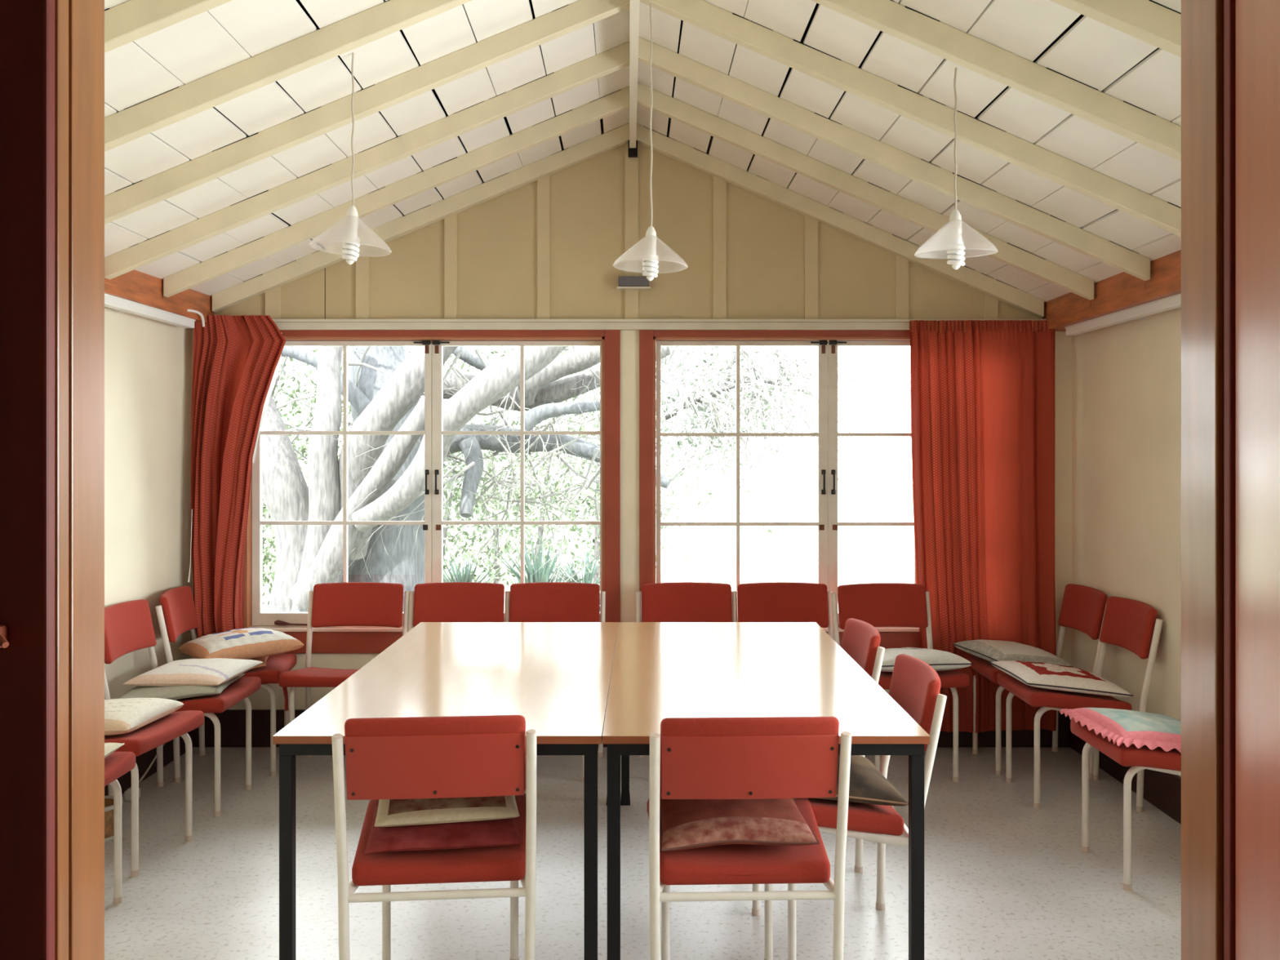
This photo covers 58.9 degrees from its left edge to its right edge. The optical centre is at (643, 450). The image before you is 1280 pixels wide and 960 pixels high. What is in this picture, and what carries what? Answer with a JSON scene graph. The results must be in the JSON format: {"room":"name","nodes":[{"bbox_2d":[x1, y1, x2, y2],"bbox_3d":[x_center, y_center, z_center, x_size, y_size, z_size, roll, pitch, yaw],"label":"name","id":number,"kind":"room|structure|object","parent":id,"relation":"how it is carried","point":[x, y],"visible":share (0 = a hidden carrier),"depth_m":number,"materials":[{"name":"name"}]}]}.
{"room":"community hall","nodes":[
{"label":"community hall","id":0,"kind":"room"},
{"bbox_2d":[104,269,213,698],"bbox_3d":[-2.152,0.297,3.260,0.236,2.220,4.520,0,0,0],"label":"wall","id":1,"kind":"structure","parent":0,"point":[148,362],"depth_m":4.88,"materials":[{"name":"beige paint"}]},
{"bbox_2d":[104,729,194,795],"bbox_3d":[-2.141,1.322,3.240,0.018,0.170,4.320,0,0,0],"label":"baseboard","id":2,"kind":"structure","parent":1,"relation":"attached to","point":[143,762],"depth_m":4.90,"materials":[{"name":"black wood"}]},
{"bbox_2d":[104,293,195,328],"bbox_3d":[-2.095,-0.578,3.185,0.109,0.040,3.970,0,0,0],"label":"rail","id":3,"kind":"object","parent":1,"relation":"attached to","point":[117,304],"visible":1,"depth_m":4.67,"materials":[{"name":"white metal"}]},
{"bbox_2d":[186,309,204,327],"bbox_3d":[-2.059,-0.602,4.310,0.058,0.067,1.820,0,0,2],"label":"cable","id":4,"kind":"object","parent":3,"relation":"on","point":[188,310],"visible":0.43,"depth_m":5.14,"materials":[{"name":"white plastic"}]},
{"bbox_2d":[191,118,1071,709],"bbox_3d":[-0.055,-0.123,5.453,4.430,3.060,0.134,0,0,0],"label":"wall","id":5,"kind":"structure","parent":0,"point":[558,245],"depth_m":5.40,"materials":[{"name":"beige paint"}]},
{"bbox_2d":[187,315,285,638],"bbox_3d":[-1.903,0.227,5.288,0.425,1.716,0.233,0,0,-26],"label":"curtain","id":6,"kind":"object","parent":5,"relation":"hanging from","point":[237,359],"visible":0.91,"depth_m":5.27,"materials":[{"name":"red fabric"}]},
{"bbox_2d":[244,337,604,631],"bbox_3d":[-1.041,0.158,5.455,1.714,1.401,0.170,0,0,0],"label":"window","id":7,"kind":"structure","parent":5,"relation":"in","point":[433,433],"depth_m":5.46,"materials":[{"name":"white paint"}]},
{"bbox_2d":[242,329,620,653],"bbox_3d":[-1.018,0.192,5.391,1.816,1.540,0.018,0,0,0],"label":"trim","id":8,"kind":"structure","parent":5,"relation":"attached to","point":[322,642],"depth_m":5.38,"materials":[{"name":"red paint"}]},
{"bbox_2d":[194,709,1069,746],"bbox_3d":[-0.055,1.319,5.390,4.150,0.176,0.020,0,0,0],"label":"baseboard","id":9,"kind":"structure","parent":5,"relation":"attached to","point":[233,722],"depth_m":5.38,"materials":[{"name":"black wood"}]},
{"bbox_2d":[617,275,650,289],"bbox_3d":[-0.046,-0.793,5.360,0.158,0.057,0.051,0,0,0],"label":"wall box","id":10,"kind":"object","parent":5,"relation":"attached to","point":[625,282],"visible":0.87,"depth_m":5.33,"materials":[{"name":"grey"}]},
{"bbox_2d":[272,319,1046,330],"bbox_3d":[-0.055,-0.597,5.374,3.990,0.049,0.052,0,0,0],"label":"curtain rod","id":11,"kind":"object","parent":5,"relation":"attached to","point":[282,324],"depth_m":5.36,"materials":[{"name":"white metal"}]},
{"bbox_2d":[639,329,919,648],"bbox_3d":[0.913,0.192,5.391,1.865,1.540,0.018,0,0,0],"label":"trim","id":12,"kind":"structure","parent":5,"relation":"attached to","point":[888,639],"depth_m":5.38,"materials":[{"name":"red paint"}]},
{"bbox_2d":[653,337,919,631],"bbox_3d":[0.904,0.158,5.455,1.714,1.401,0.170,0,0,0],"label":"window","id":13,"kind":"structure","parent":5,"relation":"in","point":[827,434],"depth_m":5.46,"materials":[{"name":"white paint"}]},
{"bbox_2d":[909,320,1056,733],"bbox_3d":[1.588,0.348,5.299,0.687,1.918,0.090,0,0,3],"label":"curtain","id":14,"kind":"object","parent":5,"relation":"hanging from","point":[982,392],"visible":0.89,"depth_m":5.29,"materials":[{"name":"red fabric"}]},
{"bbox_2d":[104,0,1181,317],"bbox_3d":[0.000,-1.102,2.875,5.400,1.279,6.150,0,0,0],"label":"ceiling","id":15,"kind":"structure","parent":0,"point":[228,123],"depth_m":3.90,"materials":[{"name":"white wood"}]},
{"bbox_2d":[341,53,359,264],"bbox_3d":[-0.883,-0.880,3.420,0.239,0.638,0.240,0,0,22],"label":"pendant lamp","id":16,"kind":"object","parent":15,"relation":"hanging from","point":[352,241],"visible":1,"depth_m":3.41,"materials":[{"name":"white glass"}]},
{"bbox_2d":[628,140,637,157],"bbox_3d":[-0.050,-1.433,5.368,0.044,0.080,0.036,0,0,0],"label":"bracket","id":17,"kind":"object","parent":15,"relation":"attached to","point":[633,151],"depth_m":5.35,"materials":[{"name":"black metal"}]},
{"bbox_2d":[642,4,658,280],"bbox_3d":[0.031,-1.034,3.689,0.244,0.966,0.244,1,-1,0],"label":"pendant lamp","id":18,"kind":"object","parent":15,"relation":"hanging from","point":[651,258],"visible":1,"depth_m":3.67,"materials":[{"name":"white"}]},
{"bbox_2d":[946,67,964,269],"bbox_3d":[0.930,-0.838,3.375,0.240,0.597,0.239,0,0,22],"label":"pendant lamp","id":19,"kind":"object","parent":15,"relation":"hanging from","point":[957,252],"visible":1,"depth_m":3.36,"materials":[{"name":"white"}]},
{"bbox_2d":[104,746,1181,959],"bbox_3d":[-0.055,1.467,1.650,4.590,0.120,7.900,0,0,0],"label":"floor","id":20,"kind":"structure","parent":0,"point":[1006,877],"depth_m":3.68,"materials":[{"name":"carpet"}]},
{"bbox_2d":[104,795,123,841],"bbox_3d":[-1.985,1.342,4.120,0.173,0.130,0.173,0,0,0],"label":"basket","id":21,"kind":"object","parent":20,"relation":"on","point":[108,800],"visible":0.19,"depth_m":4.08,"materials":[{"name":"wicker"}]},
{"bbox_2d":[104,751,135,904],"bbox_3d":[-1.861,1.011,3.360,0.526,0.792,0.471,0,0,0],"label":"chair","id":22,"kind":"object","parent":20,"relation":"on","point":[117,764],"visible":0.24,"depth_m":3.52,"materials":[{"name":"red fabric"}]},
{"bbox_2d":[104,742,124,757],"bbox_3d":[-1.803,0.933,3.320,0.402,0.084,0.424,0,0,-6],"label":"cushion","id":23,"kind":"object","parent":22,"relation":"on","point":[109,748],"visible":0.06,"depth_m":3.48,"materials":[{"name":"fabric"}]},
{"bbox_2d":[124,786,140,800],"bbox_3d":[-2.063,1.384,4.580,0.047,0.046,0.060,0,0,0],"label":"plug adaptor","id":24,"kind":"object","parent":20,"relation":"on","point":[127,794],"visible":0.52,"depth_m":4.55,"materials":[{"name":"white plastic"}]},
{"bbox_2d":[121,743,164,798],"bbox_3d":[-2.051,1.214,4.452,0.093,0.378,1.106,0,0,2],"label":"lead","id":25,"kind":"object","parent":20,"relation":"on","point":[156,756],"visible":0.22,"depth_m":4.69,"materials":[{"name":"beige"}]},
{"bbox_2d":[104,710,204,877],"bbox_3d":[-1.885,1.011,3.954,0.526,0.792,0.471,0,0,7],"label":"chair","id":26,"kind":"object","parent":20,"relation":"on","point":[174,725],"visible":0.17,"depth_m":3.88,"materials":[{"name":"red fabric"}]},
{"bbox_2d":[104,697,184,736],"bbox_3d":[-1.872,0.925,3.952,0.369,0.091,0.400,0,0,4],"label":"cushion","id":27,"kind":"object","parent":26,"relation":"on","point":[122,716],"visible":0.55,"depth_m":3.90,"materials":[{"name":"fabric"}]},
{"bbox_2d":[104,599,261,817],"bbox_3d":[-1.866,1.011,4.545,0.526,0.792,0.471,0,0,0],"label":"chair","id":28,"kind":"object","parent":20,"relation":"on","point":[128,625],"visible":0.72,"depth_m":4.53,"materials":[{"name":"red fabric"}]},
{"bbox_2d":[117,673,244,700],"bbox_3d":[-1.842,0.937,4.515,0.404,0.075,0.414,0,0,-7],"label":"cushion","id":29,"kind":"object","parent":28,"relation":"on","point":[170,692],"visible":0.53,"depth_m":4.35,"materials":[{"name":"fabric"}]},
{"bbox_2d":[124,657,262,686],"bbox_3d":[-1.805,0.889,4.574,0.390,0.060,0.400,0,0,6],"label":"cushion","id":30,"kind":"object","parent":29,"relation":"on","point":[214,671],"visible":1,"depth_m":4.46,"materials":[{"name":"fabric"}]},
{"bbox_2d":[155,585,297,782],"bbox_3d":[-1.833,1.011,5.054,0.560,0.792,0.479,0,0,-8],"label":"chair","id":31,"kind":"object","parent":20,"relation":"on","point":[176,615],"visible":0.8,"depth_m":4.91,"materials":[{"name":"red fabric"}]},
{"bbox_2d":[248,655,269,669],"bbox_3d":[-1.852,0.948,5.056,0.357,0.069,0.420,0,0,-14],"label":"cushion","id":32,"kind":"object","parent":31,"relation":"on","point":[264,659],"visible":0.11,"depth_m":4.97,"materials":[{"name":"fabric"}]},
{"bbox_2d":[177,627,304,659],"bbox_3d":[-1.789,0.855,5.034,0.419,0.120,0.440,0,0,-37],"label":"cushion","id":33,"kind":"object","parent":32,"relation":"on","point":[246,643],"visible":0.88,"depth_m":4.91,"materials":[{"name":"fabric"}]},
{"bbox_2d":[278,582,409,756],"bbox_3d":[-1.326,1.011,5.061,0.471,0.792,0.526,0,0,0],"label":"chair","id":34,"kind":"object","parent":20,"relation":"on","point":[343,603],"visible":0.78,"depth_m":5.26,"materials":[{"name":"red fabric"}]},
{"bbox_2d":[331,715,537,959],"bbox_3d":[-0.505,1.011,2.869,0.471,0.792,0.526,0,0,-5],"label":"chair","id":35,"kind":"object","parent":20,"relation":"on","point":[410,757],"visible":0.84,"depth_m":2.65,"materials":[{"name":"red fabric"}]},
{"bbox_2d":[363,799,522,853],"bbox_3d":[-0.516,0.936,2.938,0.380,0.081,0.367,0,0,-10],"label":"cushion","id":36,"kind":"object","parent":35,"relation":"on","point":[502,832],"visible":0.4,"depth_m":2.79,"materials":[{"name":"red fabric"}]},
{"bbox_2d":[374,795,519,826],"bbox_3d":[-0.515,0.893,2.973,0.355,0.067,0.338,0,0,-10],"label":"cushion","id":37,"kind":"object","parent":36,"relation":"on","point":[390,812],"visible":0.36,"depth_m":2.83,"materials":[{"name":"fabric"}]},
{"bbox_2d":[272,622,617,959],"bbox_3d":[-0.497,1.047,3.639,0.792,0.720,1.815,0,0,0],"label":"table","id":38,"kind":"object","parent":20,"relation":"on","point":[556,676],"visible":0.88,"depth_m":3.20,"materials":[{"name":"beige laminate"}]},
{"bbox_2d":[408,582,510,631],"bbox_3d":[-0.853,1.011,5.061,0.471,0.792,0.526,0,0,-1],"label":"chair","id":39,"kind":"object","parent":20,"relation":"on","point":[444,602],"visible":0.4,"depth_m":5.27,"materials":[{"name":"red fabric"}]},
{"bbox_2d":[509,582,605,782],"bbox_3d":[-0.416,1.011,5.061,0.471,0.792,0.526,0,0,1],"label":"chair","id":40,"kind":"object","parent":20,"relation":"on","point":[537,602],"visible":0.34,"depth_m":5.26,"materials":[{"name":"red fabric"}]},
{"bbox_2d":[0,0,1279,959],"bbox_3d":[-0.019,0.347,0.636,1.161,2.120,0.887,0,0,0],"label":"door frame","id":41,"kind":"structure","parent":20,"relation":"on","point":[52,51],"depth_m":1.00,"materials":[{"name":"brown wood"}]},
{"bbox_2d":[635,582,732,757],"bbox_3d":[0.205,1.011,5.061,0.471,0.792,0.526,0,0,-1],"label":"chair","id":42,"kind":"object","parent":20,"relation":"on","point":[670,602],"visible":0.32,"depth_m":5.27,"materials":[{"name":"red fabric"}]},
{"bbox_2d":[647,716,851,959],"bbox_3d":[0.241,1.011,2.864,0.471,0.792,0.526,0,0,-2],"label":"chair","id":43,"kind":"object","parent":20,"relation":"on","point":[757,757],"visible":0.84,"depth_m":2.64,"materials":[{"name":"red fabric"}]},
{"bbox_2d":[659,792,819,851],"bbox_3d":[0.223,0.930,2.937,0.390,0.086,0.371,0,0,-4],"label":"cushion","id":44,"kind":"object","parent":43,"relation":"on","point":[685,824],"visible":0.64,"depth_m":2.81,"materials":[{"name":"brown fabric"}]},
{"bbox_2d":[602,622,930,959],"bbox_3d":[0.296,1.047,3.639,0.790,0.720,1.815,0,0,0],"label":"table","id":45,"kind":"object","parent":20,"relation":"on","point":[660,670],"visible":0.88,"depth_m":3.20,"materials":[{"name":"beige laminate"}]},
{"bbox_2d":[731,582,833,639],"bbox_3d":[0.647,1.011,5.061,0.471,0.792,0.526,0,0,0],"label":"chair","id":46,"kind":"object","parent":20,"relation":"on","point":[765,602],"visible":0.48,"depth_m":5.26,"materials":[{"name":"red fabric"}]},
{"bbox_2d":[751,653,946,959],"bbox_3d":[0.566,1.011,3.270,0.526,0.792,0.471,0,0,0],"label":"chair","id":47,"kind":"object","parent":20,"relation":"on","point":[915,685],"visible":0.52,"depth_m":3.09,"materials":[{"name":"red fabric"}]},
{"bbox_2d":[813,755,908,805],"bbox_3d":[0.509,0.925,3.270,0.402,0.097,0.424,0,0,-3],"label":"cushion","id":48,"kind":"object","parent":47,"relation":"on","point":[867,784],"visible":0.28,"depth_m":3.10,"materials":[{"name":"brown fabric"}]},
{"bbox_2d":[840,617,884,873],"bbox_3d":[0.551,1.011,4.001,0.526,0.792,0.471,0,0,-2],"label":"chair","id":49,"kind":"object","parent":20,"relation":"on","point":[861,640],"visible":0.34,"depth_m":3.88,"materials":[{"name":"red fabric"}]},
{"bbox_2d":[831,582,969,782],"bbox_3d":[1.130,1.011,5.030,0.471,0.792,0.526,0,0,-7],"label":"chair","id":50,"kind":"object","parent":20,"relation":"on","point":[876,604],"visible":0.67,"depth_m":5.23,"materials":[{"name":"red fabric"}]},
{"bbox_2d":[880,647,973,671],"bbox_3d":[1.151,0.912,4.947,0.424,0.114,0.402,0,0,-9],"label":"cushion","id":51,"kind":"object","parent":50,"relation":"on","point":[940,660],"visible":0.5,"depth_m":4.79,"materials":[{"name":"fabric"}]},
{"bbox_2d":[965,583,1106,777],"bbox_3d":[1.766,1.011,5.100,0.526,0.792,0.471,0,0,0],"label":"chair","id":52,"kind":"object","parent":20,"relation":"on","point":[1082,609],"visible":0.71,"depth_m":5.08,"materials":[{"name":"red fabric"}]},
{"bbox_2d":[952,639,1072,666],"bbox_3d":[1.659,0.914,5.120,0.372,0.105,0.384,0,0,-14],"label":"cushion","id":53,"kind":"object","parent":52,"relation":"on","point":[991,651],"visible":0.8,"depth_m":5.01,"materials":[{"name":"fabric"}]},
{"bbox_2d":[996,595,1163,812],"bbox_3d":[1.776,1.011,4.645,0.526,0.792,0.471,0,0,0],"label":"chair","id":54,"kind":"object","parent":20,"relation":"on","point":[1132,625],"visible":0.85,"depth_m":4.49,"materials":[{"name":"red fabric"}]},
{"bbox_2d":[989,660,1133,697],"bbox_3d":[1.698,0.926,4.645,0.422,0.093,0.435,0,0,-2],"label":"cushion","id":55,"kind":"object","parent":54,"relation":"on","point":[1041,675],"visible":1,"depth_m":4.49,"materials":[{"name":"fabric"}]},
{"bbox_2d":[1070,718,1181,891],"bbox_3d":[1.776,1.011,3.810,0.526,0.792,0.471,0,0,0],"label":"chair","id":56,"kind":"object","parent":20,"relation":"on","point":[1157,759],"visible":0.18,"depth_m":3.63,"materials":[{"name":"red fabric"}]},
{"bbox_2d":[1058,707,1181,752],"bbox_3d":[1.696,0.934,3.810,0.430,0.097,0.441,0,0,-3],"label":"cushion","id":57,"kind":"object","parent":56,"relation":"on","point":[1139,728],"visible":0.75,"depth_m":3.71,"materials":[{"name":"fabric"}]},
{"bbox_2d":[1042,249,1181,777],"bbox_3d":[2.026,0.297,3.260,0.268,2.220,4.520,0,0,0],"label":"wall","id":58,"kind":"structure","parent":0,"point":[1126,375],"depth_m":4.71,"materials":[{"name":"beige paint"}]},
{"bbox_2d":[1064,293,1181,335],"bbox_3d":[1.986,-0.548,3.200,0.109,0.040,4.000,0,0,0],"label":"rail","id":59,"kind":"object","parent":58,"relation":"attached to","point":[1141,312],"visible":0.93,"depth_m":4.55,"materials":[{"name":"white metal"}]},
{"bbox_2d":[1069,718,1181,824],"bbox_3d":[2.031,1.322,3.240,0.018,0.170,4.320,0,0,0],"label":"baseboard","id":60,"kind":"structure","parent":58,"relation":"attached to","point":[1162,790],"depth_m":4.49,"materials":[{"name":"black wood"}]},
{"label":"outside","id":61,"kind":"structure","parent":0,"visible":0},
{"bbox_2d":[262,484,913,612],"bbox_3d":[0.000,1.757,32.850,60.000,0.001,54.300,0,0,0],"label":"ground","id":62,"kind":"structure","parent":61,"point":[866,554],"depth_m":22.75,"materials":[{"name":"white"}]},
{"bbox_2d":[262,346,690,586],"bbox_3d":[-3.295,1.110,15.088,8.248,5.761,2.433,0,0,0],"label":"hedge","id":63,"kind":"object","parent":62,"relation":"on","point":[540,531],"visible":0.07,"depth_m":14.98,"materials":[{"name":"green plant"}]},
{"bbox_2d":[443,546,517,599],"bbox_3d":[-1.629,1.331,10.479,1.458,0.853,0.736,0,0,0],"label":"shrub","id":64,"kind":"object","parent":62,"relation":"on","point":[465,577],"visible":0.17,"depth_m":10.54,"materials":[{"name":"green plant"}]},
{"bbox_2d":[262,342,772,612],"bbox_3d":[-1.594,0.188,9.908,5.871,4.326,3.833,0,0,-11],"label":"gnarled tree","id":65,"kind":"object","parent":62,"relation":"on","point":[386,473],"visible":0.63,"depth_m":8.96,"materials":[{"name":"grey plant"}]},
{"bbox_2d":[465,530,599,595],"bbox_3d":[-0.920,1.234,10.207,1.434,1.046,0.775,0,0,0],"label":"shrub","id":66,"kind":"object","parent":62,"relation":"on","point":[543,574],"visible":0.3,"depth_m":10.16,"materials":[{"name":"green plant"}]},
{"bbox_2d":[519,545,599,586],"bbox_3d":[-0.579,1.330,10.801,1.530,0.855,0.790,0,0,0],"label":"shrub","id":67,"kind":"object","parent":62,"relation":"on","point":[588,577],"visible":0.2,"depth_m":10.79,"materials":[{"name":"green plant"}]},
{"bbox_2d":[545,342,911,564],"bbox_3d":[1.057,0.186,11.027,4.184,4.954,2.578,0,0,0],"label":"bare tree","id":68,"kind":"object","parent":62,"relation":"on","point":[768,380],"visible":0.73,"depth_m":10.82,"materials":[{"name":"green plant"}]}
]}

